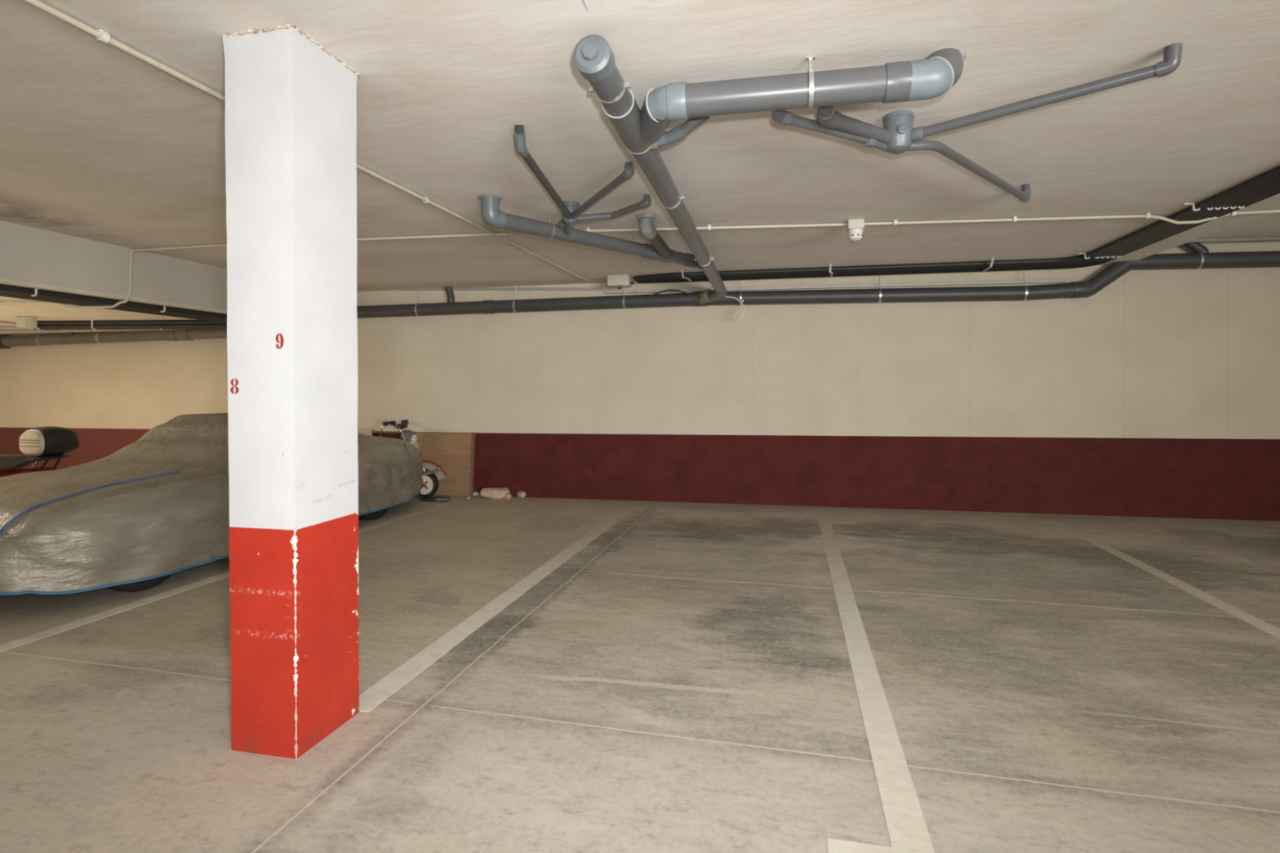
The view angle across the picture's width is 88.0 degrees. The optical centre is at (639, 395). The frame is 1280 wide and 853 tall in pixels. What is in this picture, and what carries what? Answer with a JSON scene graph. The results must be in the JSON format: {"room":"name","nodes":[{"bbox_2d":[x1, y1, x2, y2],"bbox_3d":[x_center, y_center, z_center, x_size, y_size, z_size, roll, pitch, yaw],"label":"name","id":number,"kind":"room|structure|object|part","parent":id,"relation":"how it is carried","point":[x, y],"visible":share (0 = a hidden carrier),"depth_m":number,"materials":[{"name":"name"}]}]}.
{"room":"parking garage","nodes":[
{"label":"parking garage","id":0,"kind":"room"},
{"bbox_2d":[0,495,1279,852],"bbox_3d":[-1.728,1.374,1.425,22.600,0.200,14.600,0,0,13],"label":"floor","id":1,"kind":"structure","parent":0,"point":[683,682],"depth_m":2.74,"materials":[{"name":"concrete"}]},
{"bbox_2d":[0,426,79,477],"bbox_3d":[-5.101,0.762,4.658,0.732,0.992,2.115,0,0,13],"label":"motorbike","id":2,"kind":"object","parent":1,"relation":"on","point":[46,443],"visible":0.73,"depth_m":5.37,"materials":[{"name":"black plastic"}]},
{"bbox_3d":[-5.044,0.536,4.912,0.300,0.170,0.840,0,0,13],"label":"seat","id":3,"kind":"part","parent":2,"relation":"part of","materials":[{"name":"grey leather"}]},
{"bbox_2d":[0,502,448,652],"bbox_3d":[-2.849,1.252,4.802,0.100,0.002,5.700,0,0,13],"label":"parking line","id":4,"kind":"object","parent":1,"relation":"on","point":[35,637],"visible":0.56,"depth_m":3.96,"materials":[{"name":"white paint"}]},
{"bbox_2d":[106,507,388,591],"bbox_3d":[-3.573,0.751,5.797,1.560,0.992,3.494,0,0,13],"label":"car","id":5,"kind":"object","parent":1,"relation":"on","point":[148,584],"visible":0.03,"depth_m":4.26,"materials":[{"name":"paint"}]},
{"bbox_2d":[0,413,422,595],"bbox_3d":[-3.569,0.652,5.798,1.813,0.998,4.272,0,0,13],"label":"cover","id":6,"kind":"object","parent":5,"relation":"on","point":[138,531],"visible":0.59,"depth_m":4.33,"materials":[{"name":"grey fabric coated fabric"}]},
{"bbox_2d":[0,471,181,536],"bbox_3d":[-3.489,0.725,4.194,0.170,0.352,1.205,0,0,19],"label":"rope","id":7,"kind":"object","parent":6,"relation":"attached to","point":[128,481],"visible":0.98,"depth_m":4.13,"materials":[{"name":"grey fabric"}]},
{"bbox_2d":[404,444,414,491],"bbox_3d":[-2.475,0.779,7.079,0.118,0.515,0.100,0,0,13],"label":"cord","id":8,"kind":"object","parent":6,"relation":"hanging from","point":[404,444],"visible":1,"depth_m":7.04,"materials":[{"name":"grey fabric"}]},
{"bbox_2d":[222,23,359,759],"bbox_3d":[-1.292,-0.008,2.492,0.304,2.546,0.380,0,0,13],"label":"pillar","id":9,"kind":"structure","parent":1,"relation":"on","point":[291,104],"depth_m":2.34,"materials":[{"name":"paint"}]},
{"bbox_2d":[357,428,373,435],"bbox_3d":[-3.535,0.825,8.344,0.345,0.810,0.065,0,0,13],"label":"board","id":10,"kind":"object","parent":1,"relation":"on","point":[369,432],"visible":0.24,"depth_m":8.33,"materials":[{"name":"beige wood"}]},
{"bbox_2d":[380,419,447,497],"bbox_3d":[-3.070,0.768,8.015,1.498,0.925,0.505,0,0,9],"label":"scooter","id":11,"kind":"object","parent":1,"relation":"on","point":[430,485],"visible":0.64,"depth_m":7.93,"materials":[{"name":"metal"}]},
{"bbox_3d":[-2.562,0.882,7.978,0.484,0.179,0.028,0,0,9],"label":"guard trim","id":12,"kind":"part","parent":11,"relation":"part of","materials":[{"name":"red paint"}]},
{"bbox_2d":[417,497,449,502],"bbox_3d":[-2.380,1.211,7.726,0.364,0.040,0.190,0,0,13],"label":"rubber mat","id":13,"kind":"object","parent":1,"relation":"on","point":[426,499],"visible":1,"depth_m":7.65,"materials":[{"name":"black rubber"}]},
{"bbox_2d":[415,432,475,497],"bbox_3d":[-2.442,0.846,8.121,0.866,0.764,0.132,0,0,13],"label":"wooden board","id":14,"kind":"object","parent":1,"relation":"on","point":[455,452],"visible":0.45,"depth_m":8.06,"materials":[{"name":"brown wood"}]},
{"bbox_3d":[-2.439,0.848,8.136,0.866,0.754,0.100,0,0,13],"label":"backing frame","id":15,"kind":"part","parent":14,"relation":"part of","materials":[{"name":"brown wood"}]},
{"bbox_2d":[480,487,510,498],"bbox_3d":[-1.727,1.168,7.912,0.340,0.121,0.160,0,0,7],"label":"lump","id":16,"kind":"object","parent":1,"relation":"on","point":[490,492],"visible":0.93,"depth_m":7.85,"materials":[{"name":"beige stone"}]},
{"bbox_2d":[359,503,640,711],"bbox_3d":[-0.599,1.245,5.080,0.128,0.002,4.970,0,0,13],"label":"parking line","id":17,"kind":"object","parent":1,"relation":"on","point":[374,695],"visible":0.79,"depth_m":3.57,"materials":[{"name":"white paint"}]},
{"bbox_2d":[504,493,511,498],"bbox_3d":[-1.564,1.198,7.853,0.076,0.062,0.064,0,0,-16],"label":"rubble piece","id":18,"kind":"object","parent":1,"relation":"on","point":[508,495],"visible":1,"depth_m":7.83,"materials":[{"name":"stone"}]},
{"bbox_2d":[516,491,525,497],"bbox_3d":[-1.426,1.193,7.967,0.110,0.070,0.072,0,1,41],"label":"lump","id":19,"kind":"object","parent":1,"relation":"on","point":[520,494],"visible":1,"depth_m":7.93,"materials":[{"name":"beige stone"}]},
{"bbox_2d":[816,511,934,852],"bbox_3d":[1.190,1.248,4.149,0.287,0.002,5.900,0,0,13],"label":"parking line","id":20,"kind":"object","parent":1,"relation":"on","point":[908,831],"visible":1,"depth_m":2.42,"materials":[{"name":"white paint"}]},
{"bbox_2d":[1042,518,1279,639],"bbox_3d":[3.485,1.244,4.093,0.104,0.002,5.100,0,0,13],"label":"parking line","id":21,"kind":"object","parent":1,"relation":"on","point":[1262,625],"visible":1,"depth_m":4.33,"materials":[{"name":"white paint"}]},
{"bbox_2d":[0,0,1279,335],"bbox_3d":[-1.745,-1.323,1.357,22.000,1.005,13.900,0,0,13],"label":"ceiling","id":22,"kind":"structure","parent":0,"point":[106,153],"depth_m":3.27,"materials":[{"name":"paint"}]},
{"bbox_2d":[0,320,16,324],"bbox_3d":[-7.306,-0.840,7.596,0.018,0.017,0.436,0,0,0],"label":"cable","id":23,"kind":"object","parent":22,"relation":"attached to","point":[0,321],"visible":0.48,"depth_m":7.65,"materials":[{"name":"grey plastic"}]},
{"bbox_2d":[16,315,36,328],"bbox_3d":[-6.636,-0.790,7.164,0.140,0.120,0.108,0,0,13],"label":"junction box","id":24,"kind":"object","parent":22,"relation":"attached to","point":[23,322],"visible":1,"depth_m":7.12,"materials":[{"name":"grey plastic"}]},
{"bbox_3d":[-6.647,-0.789,7.115,0.132,0.108,0.008,0,0,13],"label":"lid","id":25,"kind":"part","parent":24,"relation":"part of","materials":[{"name":"grey plastic"}]},
{"bbox_2d":[0,329,58,330],"bbox_3d":[-8.045,-0.846,8.614,0.946,0.017,0.018,0,0,-1],"label":"cable","id":26,"kind":"object","parent":22,"relation":"attached to","point":[0,330],"visible":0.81,"depth_m":8.61,"materials":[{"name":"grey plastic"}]},
{"bbox_2d":[0,284,226,323],"bbox_3d":[-4.996,-0.807,5.014,0.398,0.061,6.600,0,0,13],"label":"cable bundle","id":27,"kind":"object","parent":22,"relation":"attached to","point":[6,291],"visible":0.8,"depth_m":5.80,"materials":[{"name":"black plastic"}]},
{"bbox_2d":[34,320,226,329],"bbox_3d":[-5.517,-0.801,7.568,2.829,0.113,0.205,0,0,2],"label":"cable bundle","id":28,"kind":"object","parent":22,"relation":"attached to","point":[95,324],"visible":0.71,"depth_m":7.53,"materials":[{"name":"black plastic"}]},
{"bbox_2d":[22,0,587,280],"bbox_3d":[-1.629,-1.257,3.238,0.073,0.036,8.621,0,0,14],"label":"cable conduit","id":29,"kind":"object","parent":22,"relation":"attached to","point":[100,34],"visible":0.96,"depth_m":2.58,"materials":[{"name":"beige plastic"}]},
{"bbox_2d":[513,124,651,235],"bbox_3d":[-0.264,-1.217,3.948,0.664,0.174,1.661,0,0,1],"label":"pipe","id":30,"kind":"object","parent":22,"relation":"attached to","point":[571,211],"visible":0.99,"depth_m":4.03,"materials":[{"name":"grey plastic"}]},
{"bbox_2d":[557,219,566,228],"bbox_3d":[-0.546,-1.209,4.715,0.068,0.084,0.078,0,0,13],"label":"socket","id":31,"kind":"object","parent":30,"relation":"attached to","point":[561,223],"depth_m":4.69,"materials":[{"name":"beige plastic"}]},
{"bbox_2d":[564,222,575,235],"bbox_3d":[-0.493,-1.171,4.610,0.064,0.073,0.345,0,0,-11],"label":"outlet","id":32,"kind":"object","parent":30,"relation":"attached to","point":[568,227],"depth_m":4.58,"materials":[{"name":"plastic"}]},
{"bbox_2d":[476,194,703,271],"bbox_3d":[-0.231,-1.184,5.060,2.269,0.228,0.183,-1,1,-44],"label":"pipe","id":33,"kind":"object","parent":22,"relation":"attached to","point":[491,215],"visible":0.77,"depth_m":4.76,"materials":[{"name":"grey plastic"}]},
{"bbox_2d":[607,274,634,288],"bbox_3d":[-0.203,-1.234,7.229,0.280,0.148,0.168,0,0,13],"label":"junction box","id":34,"kind":"object","parent":22,"relation":"attached to","point":[620,281],"visible":1,"depth_m":7.16,"materials":[{"name":"grey plastic"}]},
{"bbox_3d":[-0.240,-1.247,7.155,0.226,0.108,0.008,0,0,13],"label":"lid","id":35,"kind":"part","parent":34,"relation":"part of","materials":[{"name":"grey plastic"}]},
{"bbox_2d":[0,209,1279,308],"bbox_3d":[-3.187,-1.029,5.564,15.448,0.522,0.250,0,0,7],"label":"cable conduit","id":36,"kind":"object","parent":22,"relation":"attached to","point":[1147,215],"visible":0.95,"depth_m":5.02,"materials":[{"name":"beige plastic"}]},
{"bbox_2d":[573,34,727,303],"bbox_3d":[0.375,-1.120,4.816,0.362,0.253,5.288,0,0,9],"label":"drain pipe","id":37,"kind":"object","parent":22,"relation":"attached to","point":[593,56],"visible":0.98,"depth_m":2.75,"materials":[{"name":"grey plastic"}]},
{"bbox_2d":[649,115,710,150],"bbox_3d":[0.163,-1.172,2.933,0.329,0.121,0.083,0,0,31],"label":"pipe","id":38,"kind":"object","parent":37,"relation":"attached to","point":[682,131],"visible":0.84,"depth_m":2.90,"materials":[{"name":"grey plastic"}]},
{"bbox_2d":[649,142,659,150],"bbox_3d":[0.065,-1.146,2.996,0.040,0.068,0.068,0,0,13],"label":"socket","id":39,"kind":"object","parent":38,"relation":"attached to","point":[654,146],"depth_m":2.98,"materials":[{"name":"beige plastic"}]},
{"bbox_3d":[0.782,-1.091,7.161,0.144,0.144,0.577,0,0,-20],"label":"tee arm","id":40,"kind":"part","parent":37,"relation":"part of","materials":[{"name":"grey plastic"}]},
{"bbox_2d":[635,213,673,259],"bbox_3d":[0.127,-1.210,5.127,0.150,0.180,0.893,0,0,13],"label":"pipe","id":41,"kind":"object","parent":22,"relation":"attached to","point":[646,227],"visible":1,"depth_m":4.80,"materials":[{"name":"grey plastic"}]},
{"bbox_2d":[644,48,966,122],"bbox_3d":[0.625,-1.208,2.533,1.220,0.235,0.252,0,0,6],"label":"drain pipe","id":42,"kind":"object","parent":22,"relation":"attached to","point":[931,77],"visible":0.99,"depth_m":2.47,"materials":[{"name":"grey plastic"}]},
{"bbox_2d":[847,218,864,240],"bbox_3d":[1.600,-1.221,4.912,0.115,0.152,0.105,0,0,13],"label":"ceiling detector","id":43,"kind":"object","parent":22,"relation":"attached to","point":[855,227],"visible":1,"depth_m":4.87,"materials":[{"name":"white plastic"}]},
{"bbox_2d":[633,166,1279,283],"bbox_3d":[1.445,-1.248,3.310,4.695,0.085,8.112,0,0,13],"label":"pipe","id":44,"kind":"object","parent":22,"relation":"attached to","point":[1264,186],"visible":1,"depth_m":6.33,"materials":[{"name":"black plastic"}]},
{"bbox_2d":[771,43,1182,202],"bbox_3d":[1.465,-1.207,3.379,1.516,0.171,1.799,0,0,13],"label":"pipe","id":45,"kind":"object","parent":22,"relation":"attached to","point":[898,135],"visible":0.98,"depth_m":2.86,"materials":[{"name":"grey plastic"}]},
{"bbox_2d":[861,138,877,147],"bbox_3d":[1.037,-1.152,2.994,0.051,0.057,0.056,0,0,-35],"label":"socket","id":46,"kind":"object","parent":45,"relation":"attached to","point":[870,143],"depth_m":2.98,"materials":[{"name":"grey plastic"}]},
{"bbox_2d":[911,125,925,141],"bbox_3d":[1.260,-1.185,3.000,0.051,0.057,0.056,0,1,39],"label":"socket","id":47,"kind":"object","parent":45,"relation":"attached to","point":[918,133],"depth_m":2.98,"materials":[{"name":"grey plastic"}]},
{"bbox_2d":[1189,235,1279,242],"bbox_3d":[5.776,-1.476,6.264,1.580,0.040,0.040,0,0,6],"label":"cable conduit","id":48,"kind":"object","parent":22,"relation":"attached to","point":[1246,238],"visible":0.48,"depth_m":6.26,"materials":[{"name":"grey plastic"}]},
{"bbox_2d":[0,240,1279,521],"bbox_3d":[-0.280,-0.324,7.863,22.010,3.100,0.250,0,0,12],"label":"wall","id":49,"kind":"structure","parent":0,"point":[1153,393],"depth_m":7.27,"materials":[{"name":"beige paint"}]},
{"bbox_2d":[0,328,226,348],"bbox_3d":[-7.641,-0.861,9.090,7.736,0.446,0.209,0,0,12],"label":"drain pipe","id":50,"kind":"object","parent":49,"relation":"attached to","point":[6,341],"visible":0.63,"depth_m":8.94,"materials":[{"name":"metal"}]},
{"bbox_2d":[373,431,400,433],"bbox_3d":[-3.106,0.465,8.290,0.580,0.022,0.030,0,0,13],"label":"batten","id":51,"kind":"object","parent":49,"relation":"attached to","point":[375,432],"visible":0.59,"depth_m":8.30,"materials":[{"name":"brown wood"}]},
{"bbox_2d":[395,287,602,290],"bbox_3d":[-1.996,-1.292,8.063,3.170,0.133,0.028,0,0,12],"label":"pipe","id":52,"kind":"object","parent":49,"relation":"attached to","point":[461,288],"depth_m":7.94,"materials":[{"name":"grey plastic"}]},
{"bbox_2d":[356,242,1279,318],"bbox_3d":[1.268,-1.242,7.280,10.840,0.567,0.164,0,0,12],"label":"drain pipe","id":53,"kind":"object","parent":49,"relation":"attached to","point":[1202,258],"visible":0.89,"depth_m":7.00,"materials":[{"name":"grey plastic"}]},
{"bbox_2d":[647,288,688,296],"bbox_3d":[0.314,-1.128,7.291,0.471,0.078,0.035,0,0,16],"label":"cable","id":54,"kind":"object","parent":53,"relation":"hanging from","point":[668,289],"visible":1,"depth_m":7.29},
{"bbox_2d":[697,288,711,303],"bbox_3d":[0.712,-1.084,7.293,0.130,0.146,0.224,0,0,-20],"label":"socket","id":55,"kind":"object","parent":53,"relation":"attached to","point":[703,297],"depth_m":7.20,"materials":[{"name":"beige plastic"}]},
{"bbox_2d":[724,296,745,320],"bbox_3d":[1.029,-0.941,7.163,0.212,0.266,0.033,0,0,13],"label":"wire","id":56,"kind":"object","parent":53,"relation":"hanging from","point":[742,300],"visible":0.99,"depth_m":7.15,"materials":[{"name":"white plastic"}]},
{"bbox_2d":[604,278,1067,293],"bbox_3d":[1.972,-1.184,7.238,4.854,0.072,0.050,0,0,12],"label":"pipe","id":57,"kind":"object","parent":49,"relation":"attached to","point":[1065,280],"visible":1,"depth_m":7.14,"materials":[{"name":"grey plastic"}]}
]}

